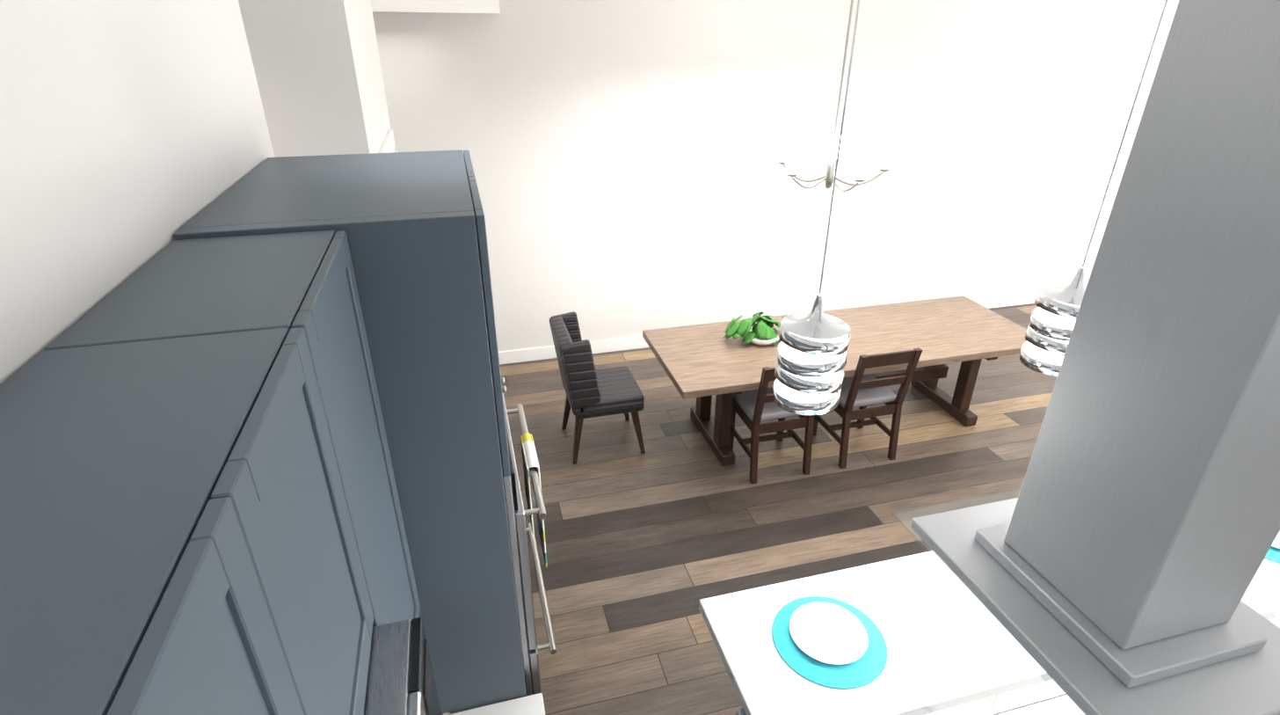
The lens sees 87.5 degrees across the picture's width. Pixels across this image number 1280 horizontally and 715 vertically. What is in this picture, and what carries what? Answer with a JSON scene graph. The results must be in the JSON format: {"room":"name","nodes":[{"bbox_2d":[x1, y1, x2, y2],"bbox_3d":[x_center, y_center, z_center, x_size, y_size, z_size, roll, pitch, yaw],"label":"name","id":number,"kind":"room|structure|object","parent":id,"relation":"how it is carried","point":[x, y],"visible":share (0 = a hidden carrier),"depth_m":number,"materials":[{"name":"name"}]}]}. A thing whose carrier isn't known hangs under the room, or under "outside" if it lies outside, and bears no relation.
{"room":"kitchen","nodes":[
{"label":"kitchen","id":0,"kind":"room"},
{"bbox_2d":[0,0,274,385],"bbox_3d":[-0.757,1.013,0.923,0.120,3.150,3.900,-7,28,-14],"label":"wall","id":1,"kind":"structure","parent":0,"point":[134,135],"depth_m":1.13,"materials":[{"name":"white paint"}]},
{"bbox_2d":[0,310,386,714],"bbox_3d":[-0.543,0.409,0.723,0.326,0.590,0.800,-7,28,-14],"label":"upper cabinet","id":2,"kind":"object","parent":1,"relation":"attached to","point":[200,511],"depth_m":0.69,"materials":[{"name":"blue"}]},
{"bbox_2d":[363,617,450,714],"bbox_3d":[-0.481,0.868,0.974,0.447,0.435,0.780,-7,28,-14],"label":"microwave","id":3,"kind":"object","parent":2,"relation":"attached to","point":[401,680],"visible":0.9,"depth_m":1.16,"materials":[{"name":"silver metal"}]},
{"bbox_2d":[60,229,420,624],"bbox_3d":[-0.709,0.363,1.381,0.326,1.100,0.580,-7,28,-14],"label":"upper cabinet","id":4,"kind":"object","parent":1,"relation":"attached to","point":[211,279],"depth_m":1.25,"materials":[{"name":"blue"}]},
{"bbox_2d":[238,0,390,157],"bbox_3d":[-3.039,-0.354,3.615,3.350,3.150,1.380,-7,28,-14],"label":"wall block","id":5,"kind":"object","parent":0,"point":[317,68],"depth_m":2.90,"materials":[{"name":"white paint"}]},
{"bbox_2d":[378,129,395,152],"bbox_3d":[-1.444,-0.215,4.310,0.024,2.290,0.825,-7,28,-14],"label":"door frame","id":6,"kind":"structure","parent":5,"relation":"attached to","point":[388,145],"depth_m":3.84,"materials":[{"name":"white"}]},
{"bbox_2d":[370,0,500,13],"bbox_3d":[-2.943,-2.232,4.076,4.180,0.209,1.000,-7,28,-14],"label":"ceiling soffit","id":7,"kind":"structure","parent":0,"point":[443,6],"depth_m":4.55,"materials":[{"name":"white paint"}]},
{"bbox_2d":[372,0,1178,351],"bbox_3d":[0.776,-1.619,6.162,12.200,3.150,0.120,-7,28,-14],"label":"wall","id":8,"kind":"structure","parent":0,"point":[633,178],"depth_m":6.14,"materials":[{"name":"white paint"}]},
{"bbox_2d":[498,286,1086,364],"bbox_3d":[0.787,-0.242,6.784,12.200,0.130,0.014,-7,28,-14],"label":"baseboard","id":9,"kind":"structure","parent":8,"relation":"attached to","point":[534,353],"depth_m":6.51,"materials":[{"name":"white"}]},
{"bbox_2d":[499,303,1057,714],"bbox_3d":[1.614,1.397,3.750,12.400,0.060,7.700,-7,28,-14],"label":"floor","id":10,"kind":"structure","parent":0,"point":[663,535],"depth_m":4.48,"materials":[{"name":"brown wood"}]},
{"bbox_2d":[173,149,526,714],"bbox_3d":[-0.749,0.647,2.361,0.644,2.510,0.868,-7,28,-14],"label":"tall cabinet","id":11,"kind":"object","parent":10,"relation":"on","point":[412,225],"visible":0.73,"depth_m":1.69,"materials":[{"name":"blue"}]},
{"bbox_2d":[501,392,556,696],"bbox_3d":[-0.704,0.773,2.438,0.689,1.325,0.768,-7,28,-14],"label":"double oven","id":12,"kind":"object","parent":11,"relation":"in","point":[517,513],"visible":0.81,"depth_m":2.12,"materials":[{"name":"silver metal"}]},
{"bbox_2d":[520,432,546,567],"bbox_3d":[-0.382,0.516,2.404,0.042,0.448,0.210,-7,28,-14],"label":"hanging towel","id":13,"kind":"object","parent":12,"relation":"hanging from","point":[529,457],"visible":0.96,"depth_m":2.33,"materials":[{"name":"white fabric"}]},
{"bbox_2d":[450,692,545,714],"bbox_3d":[-0.344,2.037,1.379,0.640,0.914,2.236,-7,28,-14],"label":"countertop","id":14,"kind":"structure","parent":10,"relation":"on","point":[532,704],"depth_m":2.16,"materials":[{"name":"white"}]},
{"bbox_2d":[549,311,645,464],"bbox_3d":[-0.315,0.203,4.942,0.601,0.984,0.560,-7,28,-14],"label":"head chair","id":15,"kind":"object","parent":10,"relation":"on","point":[591,391],"visible":1,"depth_m":4.76,"materials":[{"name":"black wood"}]},
{"bbox_2d":[729,366,814,484],"bbox_3d":[0.943,0.352,4.728,0.450,0.920,0.525,-7,28,-14],"label":"dining chair","id":16,"kind":"object","parent":10,"relation":"on","point":[752,409],"visible":0.52,"depth_m":4.65,"materials":[{"name":"brown wood"}]},
{"bbox_2d":[642,295,1027,465],"bbox_3d":[1.558,0.178,5.264,2.920,0.755,1.000,-7,28,-14],"label":"dining table","id":17,"kind":"object","parent":10,"relation":"on","point":[702,363],"visible":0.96,"depth_m":5.05,"materials":[{"name":"brown wood"}]},
{"bbox_2d":[723,311,785,345],"bbox_3d":[0.921,-0.236,4.987,0.631,0.229,0.320,-7,28,-14],"label":"potted plant","id":18,"kind":"object","parent":17,"relation":"on","point":[762,331],"visible":0.85,"depth_m":4.91,"materials":[{"name":"green plant"}]},
{"bbox_2d":[812,347,922,468],"bbox_3d":[1.619,0.273,4.892,0.450,0.920,0.525,-7,28,-14],"label":"dining chair","id":19,"kind":"object","parent":10,"relation":"on","point":[861,389],"visible":0.75,"depth_m":4.77,"materials":[{"name":"brown wood"}]},
{"bbox_2d":[699,610,1279,714],"bbox_3d":[1.646,1.474,2.358,2.750,1.055,1.182,-7,28,-14],"label":"kitchen island","id":20,"kind":"object","parent":10,"relation":"on","point":[1040,698],"depth_m":2.14,"materials":[{"name":"grey paint"}]},
{"bbox_2d":[698,550,1279,714],"bbox_3d":[1.591,0.827,2.419,2.720,0.045,0.555,-7,28,-14],"label":"island countertop","id":21,"kind":"structure","parent":20,"relation":"on","point":[942,650],"depth_m":2.18,"materials":[{"name":"white stone"}]},
{"bbox_2d":[771,596,887,688],"bbox_3d":[0.615,0.906,2.172,0.364,0.027,0.364,-7,28,-14],"label":"place setting","id":22,"kind":"object","parent":21,"relation":"on","point":[829,642],"visible":1,"depth_m":2.15,"materials":[{"name":"teal"}]},
{"bbox_2d":[1264,530,1279,563],"bbox_3d":[2.478,0.686,2.625,0.364,0.027,0.364,-7,28,-14],"label":"place setting","id":23,"kind":"object","parent":21,"relation":"on","point":[1273,553],"visible":0.06,"depth_m":2.54,"materials":[{"name":"teal"}]},
{"bbox_3d":[1.628,-1.470,2.306,12.400,0.060,7.700,-7,28,-14],"label":"ceiling","id":24,"kind":"structure","parent":0,"visible":0},
{"bbox_2d":[773,0,859,414],"bbox_3d":[0.486,-0.428,1.673,0.193,1.240,0.190,-7,28,-14],"label":"pendant light","id":25,"kind":"object","parent":24,"relation":"hanging from","point":[812,345],"visible":1,"depth_m":1.82,"materials":[{"name":"silver metal"}]},
{"bbox_2d":[774,0,900,191],"bbox_3d":[1.304,-1.717,4.283,0.833,1.280,0.799,-7,28,-14],"label":"dining chandelier","id":26,"kind":"object","parent":24,"relation":"hanging from","point":[789,156],"visible":0.96,"depth_m":4.42,"materials":[{"name":"silver metal"}]},
{"bbox_2d":[892,0,1279,714],"bbox_3d":[0.973,-0.085,1.113,0.560,1.343,0.670,-7,28,-14],"label":"range hood","id":27,"kind":"object","parent":24,"relation":"attached to","point":[1109,559],"visible":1,"depth_m":1.14,"materials":[{"name":"silver metal"}]},
{"bbox_2d":[1019,0,1167,376],"bbox_3d":[1.334,-0.530,1.885,0.193,1.240,0.190,-7,28,-14],"label":"pendant light","id":28,"kind":"object","parent":24,"relation":"hanging from","point":[1054,314],"visible":0.71,"depth_m":2.05,"materials":[{"name":"silver metal"}]}
]}

